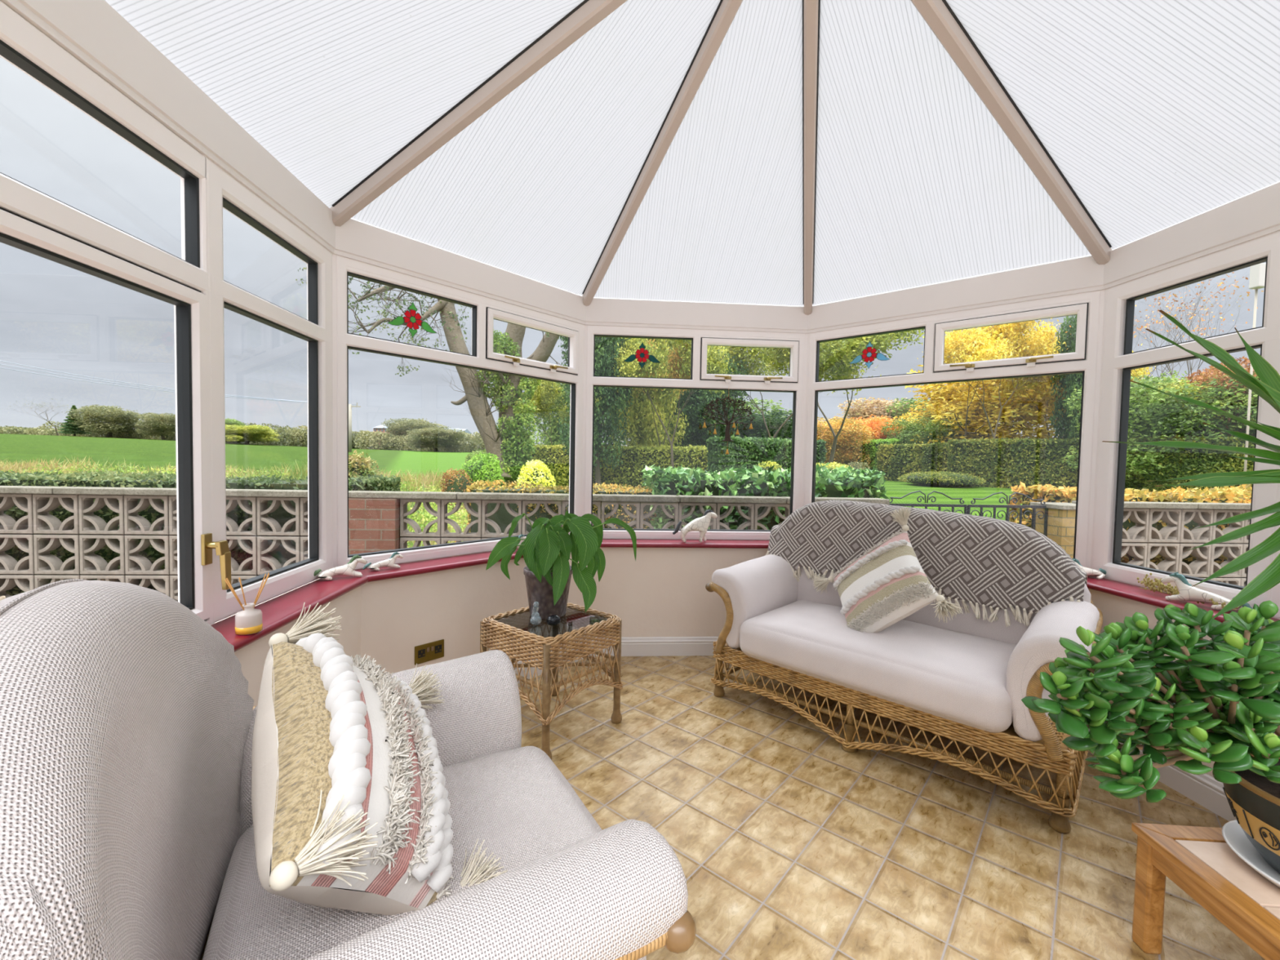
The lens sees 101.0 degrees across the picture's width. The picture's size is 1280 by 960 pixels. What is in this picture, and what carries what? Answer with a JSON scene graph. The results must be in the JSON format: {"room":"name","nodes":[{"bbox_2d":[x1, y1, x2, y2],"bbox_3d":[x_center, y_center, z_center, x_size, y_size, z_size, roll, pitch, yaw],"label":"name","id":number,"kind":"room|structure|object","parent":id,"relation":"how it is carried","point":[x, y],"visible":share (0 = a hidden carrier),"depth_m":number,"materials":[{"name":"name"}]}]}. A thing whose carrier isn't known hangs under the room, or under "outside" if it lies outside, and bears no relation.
{"room":"sunroom","nodes":[
{"label":"sunroom","id":0,"kind":"room"},
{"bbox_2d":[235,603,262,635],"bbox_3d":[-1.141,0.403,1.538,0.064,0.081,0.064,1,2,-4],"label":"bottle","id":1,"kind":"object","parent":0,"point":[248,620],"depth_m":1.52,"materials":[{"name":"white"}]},
{"bbox_2d":[212,579,360,706],"bbox_3d":[-1.235,0.846,0.903,0.240,0.695,2.991,1,2,-4],"label":"wall","id":2,"kind":"structure","parent":0,"point":[252,657],"depth_m":2.03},
{"bbox_2d":[0,0,208,299],"bbox_3d":[-1.279,-0.727,1.129,0.066,0.418,0.862,1,2,-4],"label":"window","id":3,"kind":"structure","parent":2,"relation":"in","point":[23,45],"depth_m":1.25,"materials":[{"name":"white plastic"}]},
{"bbox_2d":[0,207,231,620],"bbox_3d":[-1.263,-0.049,1.170,0.114,0.982,0.848,1,2,-4],"label":"window","id":4,"kind":"structure","parent":2,"relation":"in","point":[195,544],"depth_m":1.53,"materials":[{"name":"white"}]},
{"bbox_2d":[204,286,214,625],"bbox_3d":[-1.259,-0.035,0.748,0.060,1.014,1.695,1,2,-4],"label":"trim","id":5,"kind":"structure","parent":2,"relation":"attached to","point":[211,620],"depth_m":1.58,"materials":[{"name":"white plastic"}]},
{"bbox_2d":[205,156,333,622],"bbox_3d":[-1.347,-0.271,1.938,0.066,1.392,0.727,1,2,-4],"label":"window","id":6,"kind":"structure","parent":2,"relation":"in","point":[224,191],"depth_m":1.91,"materials":[{"name":"white plastic"}]},
{"bbox_2d":[210,575,368,652],"bbox_3d":[-1.157,0.484,0.874,0.179,0.030,2.950,1,2,-4],"label":"windowsill","id":7,"kind":"structure","parent":2,"relation":"on","point":[277,612],"depth_m":1.83,"materials":[{"name":"red paint"}]},
{"bbox_2d":[225,573,269,635],"bbox_3d":[-1.140,0.361,1.536,0.102,0.165,0.065,0,3,-32],"label":"reed diffuser","id":8,"kind":"object","parent":7,"relation":"on","point":[248,620],"visible":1,"depth_m":1.52,"materials":[{"name":"white"}]},
{"bbox_2d":[360,551,589,674],"bbox_3d":[-0.861,0.777,2.902,0.240,0.695,1.574,3,3,41],"label":"wall","id":9,"kind":"structure","parent":0,"point":[399,615],"depth_m":2.57,"materials":[{"name":"paint"}]},
{"bbox_2d":[331,253,337,568],"bbox_3d":[-1.382,-0.287,2.332,0.090,1.392,0.077,1,2,-4],"label":"trim","id":10,"kind":"structure","parent":9,"relation":"attached to","point":[333,256],"depth_m":2.32,"materials":[{"name":"white plastic"}]},
{"bbox_2d":[354,549,523,582],"bbox_3d":[-0.801,0.416,2.843,0.179,0.030,1.491,3,3,41],"label":"windowsill","id":11,"kind":"structure","parent":9,"relation":"on","point":[412,568],"depth_m":2.54,"materials":[{"name":"red paint"}]},
{"bbox_2d":[336,254,582,569],"bbox_3d":[-0.861,-0.297,2.879,0.117,1.392,1.463,3,3,41],"label":"window","id":12,"kind":"structure","parent":9,"relation":"in","point":[484,309],"depth_m":2.74,"materials":[{"name":"white plastic"}]},
{"bbox_2d":[386,302,436,337],"bbox_3d":[-1.114,-0.785,2.586,0.004,0.176,0.250,3,3,41],"label":"decal","id":13,"kind":"object","parent":12,"relation":"attached to","point":[413,320],"visible":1,"depth_m":2.58,"materials":[{"name":"red"}]},
{"bbox_2d":[580,324,586,516],"bbox_3d":[-0.397,-0.311,3.475,0.077,1.392,0.090,1,2,-4],"label":"trim","id":14,"kind":"structure","parent":9,"relation":"attached to","point":[584,326],"depth_m":3.44,"materials":[{"name":"white plastic"}]},
{"bbox_2d":[588,547,769,637],"bbox_3d":[0.349,0.777,3.515,1.562,0.695,0.240,1,2,-4],"label":"wall","id":15,"kind":"structure","parent":0,"point":[663,593],"depth_m":3.38,"materials":[{"name":"paint"}]},
{"bbox_2d":[589,636,726,656],"bbox_3d":[0.353,1.071,3.397,1.363,0.118,0.018,1,2,-4],"label":"baseboard","id":16,"kind":"structure","parent":15,"relation":"attached to","point":[630,646],"depth_m":3.38,"materials":[{"name":"white paint"}]},
{"bbox_2d":[600,538,768,548],"bbox_3d":[0.361,0.416,3.432,1.479,0.030,0.179,1,2,-4],"label":"trim","id":17,"kind":"structure","parent":15,"relation":"on","point":[606,543],"depth_m":3.37,"materials":[{"name":"red paint"}]},
{"bbox_2d":[672,508,717,542],"bbox_3d":[0.354,0.292,3.401,0.290,0.216,0.090,1,2,-4],"label":"horse figurine","id":18,"kind":"object","parent":17,"relation":"on","point":[701,524],"visible":1,"depth_m":3.37,"materials":[{"name":"white ceramic"}]},
{"bbox_2d":[584,324,804,540],"bbox_3d":[0.368,-0.297,3.501,1.451,1.392,0.117,1,2,-4],"label":"window","id":19,"kind":"structure","parent":15,"relation":"in","point":[700,380],"depth_m":3.49,"materials":[{"name":"white plastic"}]},
{"bbox_2d":[702,395,755,453],"bbox_3d":[0.583,-0.392,3.462,0.353,0.445,0.028,1,2,-4],"label":"wind chime","id":20,"kind":"object","parent":19,"relation":"hanging from","point":[727,437],"visible":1,"depth_m":3.46,"materials":[{"name":"brown metal"}]},
{"bbox_2d":[104,0,1279,315],"bbox_3d":[0.542,-1.549,1.439,3.637,1.043,4.075,1,2,-4],"label":"ceiling","id":21,"kind":"structure","parent":0,"point":[806,153],"depth_m":2.16,"materials":[{"name":"grey"}]},
{"bbox_2d":[0,0,335,253],"bbox_3d":[-1.258,-1.013,0.826,0.102,0.179,2.987,1,2,-4],"label":"trim","id":22,"kind":"structure","parent":21,"relation":"attached to","point":[92,32],"depth_m":1.40,"materials":[{"name":"plastic"}]},
{"bbox_2d":[333,217,586,324],"bbox_3d":[-0.870,-1.083,2.871,0.102,0.179,1.566,3,3,41],"label":"trim","id":23,"kind":"structure","parent":21,"relation":"attached to","point":[357,240],"depth_m":2.68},
{"bbox_2d":[585,297,808,333],"bbox_3d":[0.380,-1.083,3.504,1.554,0.179,0.102,1,2,-4],"label":"trim","id":24,"kind":"structure","parent":21,"relation":"attached to","point":[617,312],"depth_m":3.45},
{"bbox_2d":[807,254,1104,333],"bbox_3d":[1.710,-1.041,3.064,1.566,0.179,0.102,3,3,41],"label":"trim","id":25,"kind":"structure","parent":21,"relation":"attached to","point":[1082,274],"depth_m":2.92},
{"bbox_2d":[1103,181,1279,289],"bbox_3d":[2.396,-0.954,1.100,0.102,0.179,2.987,1,2,-4],"label":"trim","id":26,"kind":"structure","parent":21,"relation":"attached to","point":[1256,214],"depth_m":2.14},
{"bbox_2d":[517,655,1265,959],"bbox_3d":[0.488,1.262,1.557,3.587,0.120,4.000,1,2,-4],"label":"floor","id":27,"kind":"structure","parent":0,"point":[788,843],"depth_m":1.80,"materials":[{"name":"tile"}]},
{"bbox_2d":[0,578,696,959],"bbox_3d":[-0.553,0.681,0.987,1.014,1.044,1.063,0,2,-30],"label":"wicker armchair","id":28,"kind":"object","parent":27,"relation":"on","point":[127,718],"visible":0.74,"depth_m":0.74,"materials":[{"name":"fabric"}]},
{"bbox_2d":[0,580,253,959],"bbox_3d":[-0.835,0.552,0.818,0.357,0.776,0.950,0,2,-30],"label":"cushion","id":29,"kind":"object","parent":28,"relation":"on","point":[126,718],"depth_m":0.70,"materials":[{"name":"beige fabric"}]},
{"bbox_2d":[251,602,507,915],"bbox_3d":[-0.522,0.535,1.037,0.389,0.529,0.633,0,3,-35],"label":"cushion","id":30,"kind":"object","parent":28,"relation":"on","point":[349,800],"visible":0.94,"depth_m":0.89,"materials":[{"name":"beige fabric"}]},
{"bbox_2d":[202,746,601,959],"bbox_3d":[-0.427,0.832,1.068,0.714,0.206,0.622,0,2,-30],"label":"seat cushion","id":31,"kind":"object","parent":28,"relation":"on","point":[516,799],"depth_m":1.06,"materials":[{"name":"beige fabric"}]},
{"bbox_2d":[480,602,622,759],"bbox_3d":[-0.417,0.894,2.479,0.493,0.511,0.494,3,3,39],"label":"table","id":32,"kind":"object","parent":27,"relation":"on","point":[551,661],"visible":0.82,"depth_m":2.33,"materials":[{"name":"wicker"}]},
{"bbox_2d":[523,565,572,618],"bbox_3d":[-0.445,0.538,2.559,0.236,0.226,0.236,1,2,-4],"label":"plant pot","id":33,"kind":"object","parent":32,"relation":"on","point":[541,593],"visible":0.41,"depth_m":2.47,"materials":[{"name":"ceramic"}]},
{"bbox_2d":[485,510,636,612],"bbox_3d":[-0.366,0.367,2.454,0.670,0.447,0.245,1,2,8],"label":"peace lily","id":34,"kind":"object","parent":33,"relation":"in","point":[544,549],"visible":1,"depth_m":2.42,"materials":[{"name":"green plant"}]},
{"bbox_2d":[705,554,1102,833],"bbox_3d":[1.201,0.665,2.569,1.587,1.022,0.920,3,3,44],"label":"wicker sofa","id":35,"kind":"object","parent":27,"relation":"on","point":[966,672],"visible":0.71,"depth_m":2.21,"materials":[{"name":"fabric"}]},
{"bbox_2d":[739,600,1030,733],"bbox_3d":[1.115,0.807,2.488,1.147,0.216,0.679,3,3,44],"label":"seat cushion","id":36,"kind":"object","parent":35,"relation":"on","point":[948,673],"depth_m":2.25,"materials":[{"name":"beige fabric"}]},
{"bbox_2d":[813,506,962,632],"bbox_3d":[1.132,0.513,2.548,0.438,0.756,0.782,1,2,4],"label":"cushion","id":37,"kind":"object","parent":35,"relation":"on","point":[881,588],"visible":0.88,"depth_m":2.46,"materials":[{"name":"beige fabric"}]},
{"bbox_2d":[764,500,1087,626],"bbox_3d":[1.372,0.454,2.779,1.508,0.648,0.357,3,3,44],"label":"throw blanket","id":38,"kind":"object","parent":35,"relation":"on","point":[992,562],"visible":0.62,"depth_m":2.53,"materials":[{"name":"fabric"}]},
{"bbox_2d":[796,567,1091,653],"bbox_3d":[1.399,0.511,2.766,1.475,0.721,0.287,3,3,44],"label":"cushion","id":39,"kind":"object","parent":35,"relation":"on","point":[967,624],"depth_m":2.50,"materials":[{"name":"beige fabric"}]},
{"bbox_2d":[1102,309,1279,618],"bbox_3d":[1.908,0.225,1.379,1.654,1.980,0.454,0,2,-25],"label":"yucca","id":40,"kind":"object","parent":27,"relation":"on","point":[1268,388],"visible":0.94,"depth_m":1.26,"materials":[{"name":"green plant"}]},
{"bbox_2d":[1131,822,1279,959],"bbox_3d":[1.530,1.087,0.931,0.520,0.315,0.920,1,2,4],"label":"coffee table","id":41,"kind":"object","parent":27,"relation":"on","point":[1199,860],"visible":0.91,"depth_m":1.27,"materials":[{"name":"brown wood"}]},
{"bbox_2d":[1222,819,1279,888],"bbox_3d":[1.595,0.907,1.194,0.374,0.029,0.374,1,2,-4],"label":"saucer","id":42,"kind":"object","parent":41,"relation":"on","point":[1233,833],"visible":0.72,"depth_m":1.28,"materials":[{"name":"ceramic"}]},
{"bbox_2d":[1222,757,1279,873],"bbox_3d":[1.597,0.807,1.191,0.415,0.210,0.415,1,2,-4],"label":"ceramic pot","id":43,"kind":"object","parent":42,"relation":"on","point":[1254,802],"visible":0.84,"depth_m":1.22,"materials":[{"name":"black ceramic"}]},
{"bbox_2d":[1021,600,1279,802],"bbox_3d":[1.387,0.500,1.181,1.256,0.501,0.601,1,2,0],"label":"jade plant","id":44,"kind":"object","parent":43,"relation":"in","point":[1219,702],"visible":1,"depth_m":1.03,"materials":[{"name":"green plant"}]},
{"bbox_2d":[1088,588,1276,777],"bbox_3d":[2.302,0.903,1.168,0.240,0.695,2.991,1,2,-4],"label":"wall","id":45,"kind":"structure","parent":0,"point":[1114,609],"depth_m":2.31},
{"bbox_2d":[1118,742,1236,821],"bbox_3d":[2.171,1.191,1.120,0.018,0.118,2.892,1,2,-4],"label":"baseboard","id":46,"kind":"structure","parent":45,"relation":"attached to","point":[1203,789],"depth_m":1.98,"materials":[{"name":"white paint"}]},
{"bbox_2d":[1086,576,1279,622],"bbox_3d":[2.241,0.539,1.129,0.179,0.030,2.950,1,2,-4],"label":"trim","id":47,"kind":"structure","parent":45,"relation":"on","point":[1131,592],"depth_m":2.23,"materials":[{"name":"red paint"}]},
{"bbox_2d":[1160,572,1253,609],"bbox_3d":[2.184,0.430,2.038,0.081,0.116,0.260,0,2,-24],"label":"horse figurine","id":48,"kind":"object","parent":47,"relation":"on","point":[1187,593],"visible":0.88,"depth_m":2.06,"materials":[{"name":"white ceramic"}]},
{"bbox_2d":[1092,230,1279,609],"bbox_3d":[2.293,-0.213,2.228,0.066,1.392,0.692,1,2,-4],"label":"window","id":49,"kind":"structure","parent":45,"relation":"in","point":[1119,360],"depth_m":2.32,"materials":[{"name":"white plastic"}]},
{"bbox_3d":[1.669,0.817,3.127,1.212,0.695,1.212,1,2,-4],"label":"wall","id":50,"kind":"structure","parent":0,"visible":0},
{"bbox_2d":[800,333,809,507],"bbox_3d":[1.127,-0.286,3.590,0.077,1.392,0.090,1,2,-4],"label":"trim","id":51,"kind":"structure","parent":50,"relation":"attached to","point":[806,335],"depth_m":3.55,"materials":[{"name":"white plastic"}]},
{"bbox_2d":[804,289,1100,567],"bbox_3d":[1.674,-0.256,3.069,1.463,1.392,0.117,3,3,41],"label":"window","id":52,"kind":"structure","parent":50,"relation":"in","point":[1086,305],"depth_m":2.84,"materials":[{"name":"white plastic"}]},
{"bbox_2d":[1086,288,1106,568],"bbox_3d":[2.271,-0.228,2.606,0.090,1.392,0.077,1,2,-4],"label":"trim","id":53,"kind":"structure","parent":50,"relation":"attached to","point":[1103,292],"depth_m":2.58,"materials":[{"name":"white plastic"}]},
{"label":"outside","id":54,"kind":"structure","parent":0,"visible":0},
{"bbox_2d":[0,433,1022,520],"bbox_3d":[-13.723,-5.074,115.658,310.000,3.700,254.000,1,2,-4],"label":"ground","id":55,"kind":"structure","parent":54,"point":[14,447],"depth_m":32.55,"materials":[{"name":"green plant"}]},
{"bbox_2d":[65,404,143,437],"bbox_3d":[-84.233,-9.355,83.650,10.343,5.182,11.308,1,2,4],"label":"bush","id":56,"kind":"object","parent":55,"relation":"on","point":[115,419],"visible":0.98,"depth_m":81.52,"materials":[{"name":"green plant"}]},
{"bbox_2d":[133,412,175,439],"bbox_3d":[-75.926,-8.518,83.717,6.524,4.297,7.212,2,2,15],"label":"bush","id":57,"kind":"object","parent":55,"relation":"on","point":[153,422],"visible":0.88,"depth_m":82.46,"materials":[{"name":"green plant"}]},
{"bbox_2d":[0,468,401,595],"bbox_3d":[-4.642,0.588,4.379,4.968,1.382,0.986,1,2,-4],"label":"hedge","id":58,"kind":"object","parent":55,"relation":"on","point":[100,478],"visible":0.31,"depth_m":4.06,"materials":[{"name":"green plant"}]},
{"bbox_2d":[0,462,468,547],"bbox_3d":[-11.248,0.402,9.625,19.344,1.589,7.666,1,2,1],"label":"bank","id":59,"kind":"object","parent":55,"relation":"on","point":[427,515],"visible":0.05,"depth_m":8.75,"materials":[{"name":"green plant"}]},
{"bbox_2d":[0,455,469,559],"bbox_3d":[-14.659,-0.037,11.290,25.747,1.402,12.205,1,2,0],"label":"hedge","id":60,"kind":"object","parent":55,"relation":"on","point":[304,472],"depth_m":14.85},
{"bbox_2d":[0,421,485,452],"bbox_3d":[-81.296,-7.703,88.797,120.051,5.321,17.655,1,2,-4],"label":"hedgerow","id":61,"kind":"object","parent":55,"relation":"on","point":[294,437],"visible":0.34,"depth_m":86.38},
{"bbox_2d":[225,424,281,444],"bbox_3d":[-59.175,-6.826,79.516,8.699,2.947,9.616,3,3,38],"label":"shrub","id":62,"kind":"object","parent":55,"relation":"on","point":[246,433],"visible":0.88,"depth_m":78.17,"materials":[{"name":"yellow plant"}]},
{"bbox_2d":[348,449,381,478],"bbox_3d":[-4.012,0.286,7.518,0.671,1.440,0.714,1,2,-13],"label":"bush","id":63,"kind":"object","parent":55,"relation":"on","point":[361,465],"depth_m":7.38,"materials":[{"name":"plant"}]},
{"bbox_2d":[381,417,448,445],"bbox_3d":[-40.263,-8.188,94.527,13.048,6.020,11.934,-1,3,-40],"label":"bush","id":64,"kind":"object","parent":55,"relation":"on","point":[405,425],"visible":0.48,"depth_m":91.25,"materials":[{"name":"green plant"}]},
{"bbox_2d":[402,426,468,451],"bbox_3d":[-31.834,-6.268,82.161,10.417,3.750,9.424,0,2,-29],"label":"bush","id":65,"kind":"object","parent":55,"relation":"on","point":[433,438],"visible":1,"depth_m":80.25,"materials":[{"name":"green plant"}]},
{"bbox_2d":[295,240,577,487],"bbox_3d":[-4.017,-3.037,12.431,6.758,6.472,2.904,0,2,-20],"label":"tree","id":66,"kind":"object","parent":55,"relation":"on","point":[507,442],"visible":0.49,"depth_m":12.30,"materials":[{"name":"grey plant"}]},
{"bbox_2d":[0,485,889,601],"bbox_3d":[-2.568,0.667,3.966,9.114,1.172,0.230,1,2,-4],"label":"wall","id":67,"kind":"structure","parent":55,"relation":"on","point":[34,540],"depth_m":3.88,"materials":[{"name":"concrete"}]},
{"bbox_2d":[440,467,472,511],"bbox_3d":[-3.462,0.292,10.015,0.696,1.041,0.703,1,2,-4],"label":"shrub","id":68,"kind":"object","parent":55,"relation":"on","point":[454,483],"visible":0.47,"depth_m":9.85,"materials":[{"name":"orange plant"}]},
{"bbox_2d":[460,452,505,487],"bbox_3d":[-3.469,0.067,11.490,1.087,1.364,1.071,1,2,-4],"label":"clipped shrub","id":69,"kind":"object","parent":55,"relation":"on","point":[483,468],"visible":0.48,"depth_m":11.19,"materials":[{"name":"green plant"}]},
{"bbox_2d":[515,459,555,488],"bbox_3d":[-1.700,0.303,8.600,0.734,1.274,0.743,1,2,-4],"label":"shrub","id":70,"kind":"object","parent":55,"relation":"on","point":[536,473],"visible":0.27,"depth_m":8.42,"materials":[{"name":"yellow plant"}]},
{"bbox_2d":[521,379,599,444],"bbox_3d":[-2.927,-1.848,18.940,3.322,4.295,2.316,0,2,-25],"label":"broadleaf tree","id":71,"kind":"object","parent":55,"relation":"on","point":[547,391],"visible":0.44,"depth_m":18.64,"materials":[{"name":"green plant"}]},
{"bbox_2d":[466,479,657,554],"bbox_3d":[-0.688,0.676,4.806,1.708,1.339,0.704,1,2,-4],"label":"hedge","id":72,"kind":"object","parent":55,"relation":"on","point":[502,517],"visible":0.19,"depth_m":4.56,"materials":[{"name":"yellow plant"}]},
{"bbox_2d":[524,365,605,445],"bbox_3d":[-3.202,-2.669,23.916,4.461,5.384,3.559,0,2,-15],"label":"broadleaf tree","id":73,"kind":"object","parent":55,"relation":"on","point":[555,437],"visible":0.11,"depth_m":22.86,"materials":[{"name":"green plant"}]},
{"bbox_2d":[556,297,633,488],"bbox_3d":[-1.414,-2.621,16.885,2.463,6.216,2.712,1,2,10],"label":"conifer tree","id":74,"kind":"object","parent":55,"relation":"on","point":[606,351],"visible":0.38,"depth_m":16.51,"materials":[{"name":"green plant"}]},
{"bbox_2d":[524,442,708,488],"bbox_3d":[-0.752,-0.300,18.215,7.478,1.931,1.571,2,2,12],"label":"clipped hedge","id":75,"kind":"object","parent":55,"relation":"on","point":[635,459],"visible":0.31,"depth_m":17.57,"materials":[{"name":"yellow plant"}]},
{"bbox_2d":[595,297,688,447],"bbox_3d":[-0.003,-3.369,19.824,3.622,7.453,3.989,2,3,33],"label":"broadleaf tree","id":76,"kind":"object","parent":55,"relation":"on","point":[642,406],"visible":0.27,"depth_m":19.08,"materials":[{"name":"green plant"}]},
{"bbox_2d":[633,338,690,445],"bbox_3d":[0.743,-2.199,17.566,2.551,5.389,1.561,2,2,11],"label":"broadleaf tree","id":77,"kind":"object","parent":55,"relation":"on","point":[674,375],"visible":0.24,"depth_m":17.05,"materials":[{"name":"green plant"}]},
{"bbox_2d":[606,300,737,467],"bbox_3d":[0.929,-2.730,16.993,4.152,6.537,2.895,1,2,-2],"label":"broadleaf tree","id":78,"kind":"object","parent":55,"relation":"on","point":[633,344],"visible":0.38,"depth_m":16.42,"materials":[{"name":"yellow plant"}]},
{"bbox_2d":[661,347,749,447],"bbox_3d":[2.443,-2.575,22.017,3.989,5.719,3.622,0,3,-34],"label":"broadleaf tree","id":79,"kind":"object","parent":55,"relation":"on","point":[694,409],"visible":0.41,"depth_m":21.21,"materials":[{"name":"green plant"}]},
{"bbox_2d":[693,406,792,444],"bbox_3d":[5.050,-1.681,26.264,7.180,3.550,6.519,2,2,12],"label":"broadleaf tree","id":80,"kind":"object","parent":55,"relation":"on","point":[773,423],"visible":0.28,"depth_m":23.98,"materials":[{"name":"green plant"}]},
{"bbox_2d":[640,462,888,529],"bbox_3d":[1.094,0.626,5.024,2.182,1.629,1.268,1,2,-4],"label":"hedge","id":81,"kind":"object","parent":55,"relation":"on","point":[841,482],"visible":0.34,"depth_m":4.59,"materials":[{"name":"green plant"}]},
{"bbox_2d":[706,434,826,472],"bbox_3d":[3.804,-0.229,16.006,3.357,2.181,1.743,0,2,-19],"label":"clipped hedge","id":82,"kind":"object","parent":55,"relation":"on","point":[751,451],"visible":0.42,"depth_m":15.24,"materials":[{"name":"green plant"}]},
{"bbox_2d":[714,337,881,438],"bbox_3d":[5.632,-3.443,21.529,7.474,7.615,5.211,2,2,21],"label":"oak tree","id":83,"kind":"object","parent":55,"relation":"on","point":[829,364],"visible":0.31,"depth_m":21.12,"materials":[{"name":"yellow plant"}]},
{"bbox_2d":[760,328,924,464],"bbox_3d":[8.033,-3.605,22.680,5.203,7.884,8.504,0,3,-33],"label":"oak tree","id":84,"kind":"object","parent":55,"relation":"on","point":[883,340],"visible":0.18,"depth_m":20.52,"materials":[{"name":"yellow plant"}]},
{"bbox_2d":[817,415,876,468],"bbox_3d":[11.637,-1.983,32.091,4.346,3.747,4.787,0,3,-32],"label":"maple tree","id":85,"kind":"object","parent":55,"relation":"on","point":[843,454],"visible":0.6,"depth_m":30.88,"materials":[{"name":"orange plant"}]},
{"bbox_2d":[836,396,950,425],"bbox_3d":[23.473,-4.101,47.474,9.966,6.703,12.490,0,3,-36],"label":"broadleaf tree","id":86,"kind":"object","parent":55,"relation":"on","point":[857,411],"visible":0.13,"depth_m":46.49,"materials":[{"name":"brown plant"}]},
{"bbox_2d":[875,441,952,482],"bbox_3d":[15.592,-0.850,29.212,1.947,2.535,4.583,0,3,-32],"label":"clipped hedge","id":87,"kind":"object","parent":55,"relation":"on","point":[895,460],"visible":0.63,"depth_m":29.02,"materials":[{"name":"green plant"}]},
{"bbox_2d":[875,410,973,444],"bbox_3d":[16.992,-1.973,31.088,4.271,4.075,5.353,1,2,-13],"label":"broadleaf tree","id":88,"kind":"object","parent":55,"relation":"on","point":[907,433],"visible":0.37,"depth_m":30.21,"materials":[{"name":"green plant"}]},
{"bbox_2d":[897,471,986,487],"bbox_3d":[14.828,-0.052,26.011,3.782,0.808,3.649,3,3,39],"label":"bush","id":89,"kind":"object","parent":55,"relation":"on","point":[947,478],"visible":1,"depth_m":25.00,"materials":[{"name":"green plant"}]},
{"bbox_2d":[904,360,1078,444],"bbox_3d":[20.369,-3.341,30.034,9.417,7.068,10.371,3,3,37],"label":"broadleaf tree","id":90,"kind":"object","parent":55,"relation":"on","point":[943,400],"visible":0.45,"depth_m":28.44,"materials":[{"name":"yellow plant"}]},
{"bbox_2d":[917,319,1068,439],"bbox_3d":[17.314,-4.416,25.845,6.644,9.562,4.632,0,2,-21],"label":"birch tree","id":91,"kind":"object","parent":55,"relation":"on","point":[975,348],"visible":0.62,"depth_m":24.89,"materials":[{"name":"yellow plant"}]},
{"bbox_2d":[1030,502,1075,559],"bbox_3d":[3.531,0.775,4.424,0.330,1.152,0.330,1,2,-4],"label":"gate pillar","id":92,"kind":"structure","parent":55,"relation":"on","point":[1061,516],"depth_m":4.27,"materials":[{"name":"beige brick"}]},
{"bbox_2d":[888,490,1048,537],"bbox_3d":[2.685,0.662,4.357,1.422,1.140,0.022,1,2,-4],"label":"iron gate","id":93,"kind":"object","parent":92,"relation":"attached to","point":[966,508],"visible":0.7,"depth_m":4.35,"materials":[{"name":"black"}]},
{"bbox_2d":[989,317,1136,439],"bbox_3d":[21.069,-3.954,26.691,5.813,8.684,4.053,1,2,2],"label":"broadleaf tree","id":94,"kind":"object","parent":55,"relation":"on","point":[1054,330],"visible":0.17,"depth_m":26.60,"materials":[{"name":"yellow plant"}]},
{"bbox_2d":[1048,315,1082,439],"bbox_3d":[20.671,-3.850,24.835,3.122,8.722,2.492,0,3,-34],"label":"conifer tree","id":95,"kind":"object","parent":55,"relation":"on","point":[1065,425],"visible":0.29,"depth_m":24.95,"materials":[{"name":"green plant"}]},
{"bbox_2d":[946,434,1254,492],"bbox_3d":[20.193,-0.549,23.738,11.147,2.876,2.045,3,3,44],"label":"clipped hedge","id":96,"kind":"object","parent":55,"relation":"on","point":[1004,463],"visible":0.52,"depth_m":23.92,"materials":[{"name":"green plant"}]},
{"bbox_2d":[1007,481,1252,564],"bbox_3d":[5.478,0.739,5.164,3.454,1.474,1.061,1,2,-4],"label":"hedge","id":97,"kind":"object","parent":55,"relation":"on","point":[1241,494],"visible":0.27,"depth_m":4.83,"materials":[{"name":"yellow plant"}]},
{"bbox_2d":[1059,369,1253,477],"bbox_3d":[21.908,-2.043,23.045,7.137,5.350,5.695,2,2,12],"label":"broadleaf tree","id":98,"kind":"object","parent":55,"relation":"on","point":[1140,412],"visible":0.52,"depth_m":21.36,"materials":[{"name":"green plant"}]},
{"bbox_2d":[1071,500,1275,618],"bbox_3d":[5.131,0.790,4.544,2.930,1.174,0.170,1,2,-4],"label":"wall","id":99,"kind":"structure","parent":55,"relation":"on","point":[1142,541],"depth_m":4.46,"materials":[{"name":"concrete"}]},
{"bbox_2d":[1128,377,1254,437],"bbox_3d":[24.004,-1.806,22.771,6.245,4.980,4.983,3,3,35],"label":"broadleaf tree","id":100,"kind":"object","parent":55,"relation":"on","point":[1176,386],"visible":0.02,"depth_m":21.52,"materials":[{"name":"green plant"}]},
{"bbox_2d":[1133,271,1263,380],"bbox_3d":[27.235,-5.918,28.056,6.871,12.779,7.945,1,2,8],"label":"bare tree","id":101,"kind":"object","parent":55,"relation":"on","point":[1246,277],"visible":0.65,"depth_m":26.88,"materials":[{"name":"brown plant"}]},
{"bbox_2d":[1172,355,1258,436],"bbox_3d":[24.818,-2.148,22.122,4.787,5.772,4.346,3,3,39],"label":"broadleaf tree","id":102,"kind":"object","parent":55,"relation":"on","point":[1203,376],"visible":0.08,"depth_m":21.42,"materials":[{"name":"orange plant"}]},
{"bbox_2d":[1188,371,1258,466],"bbox_3d":[25.314,-1.797,20.725,5.795,5.236,6.382,0,2,-28],"label":"broadleaf tree","id":103,"kind":"object","parent":55,"relation":"on","point":[1242,390],"visible":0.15,"depth_m":20.67,"materials":[{"name":"green plant"}]},
{"bbox_2d":[1244,262,1266,487],"bbox_3d":[6.869,-0.558,5.945,0.110,3.690,0.100,1,2,-4],"label":"lamp post","id":104,"kind":"object","parent":55,"relation":"on","point":[1257,272],"visible":0.61,"depth_m":5.91,"materials":[{"name":"beige"}]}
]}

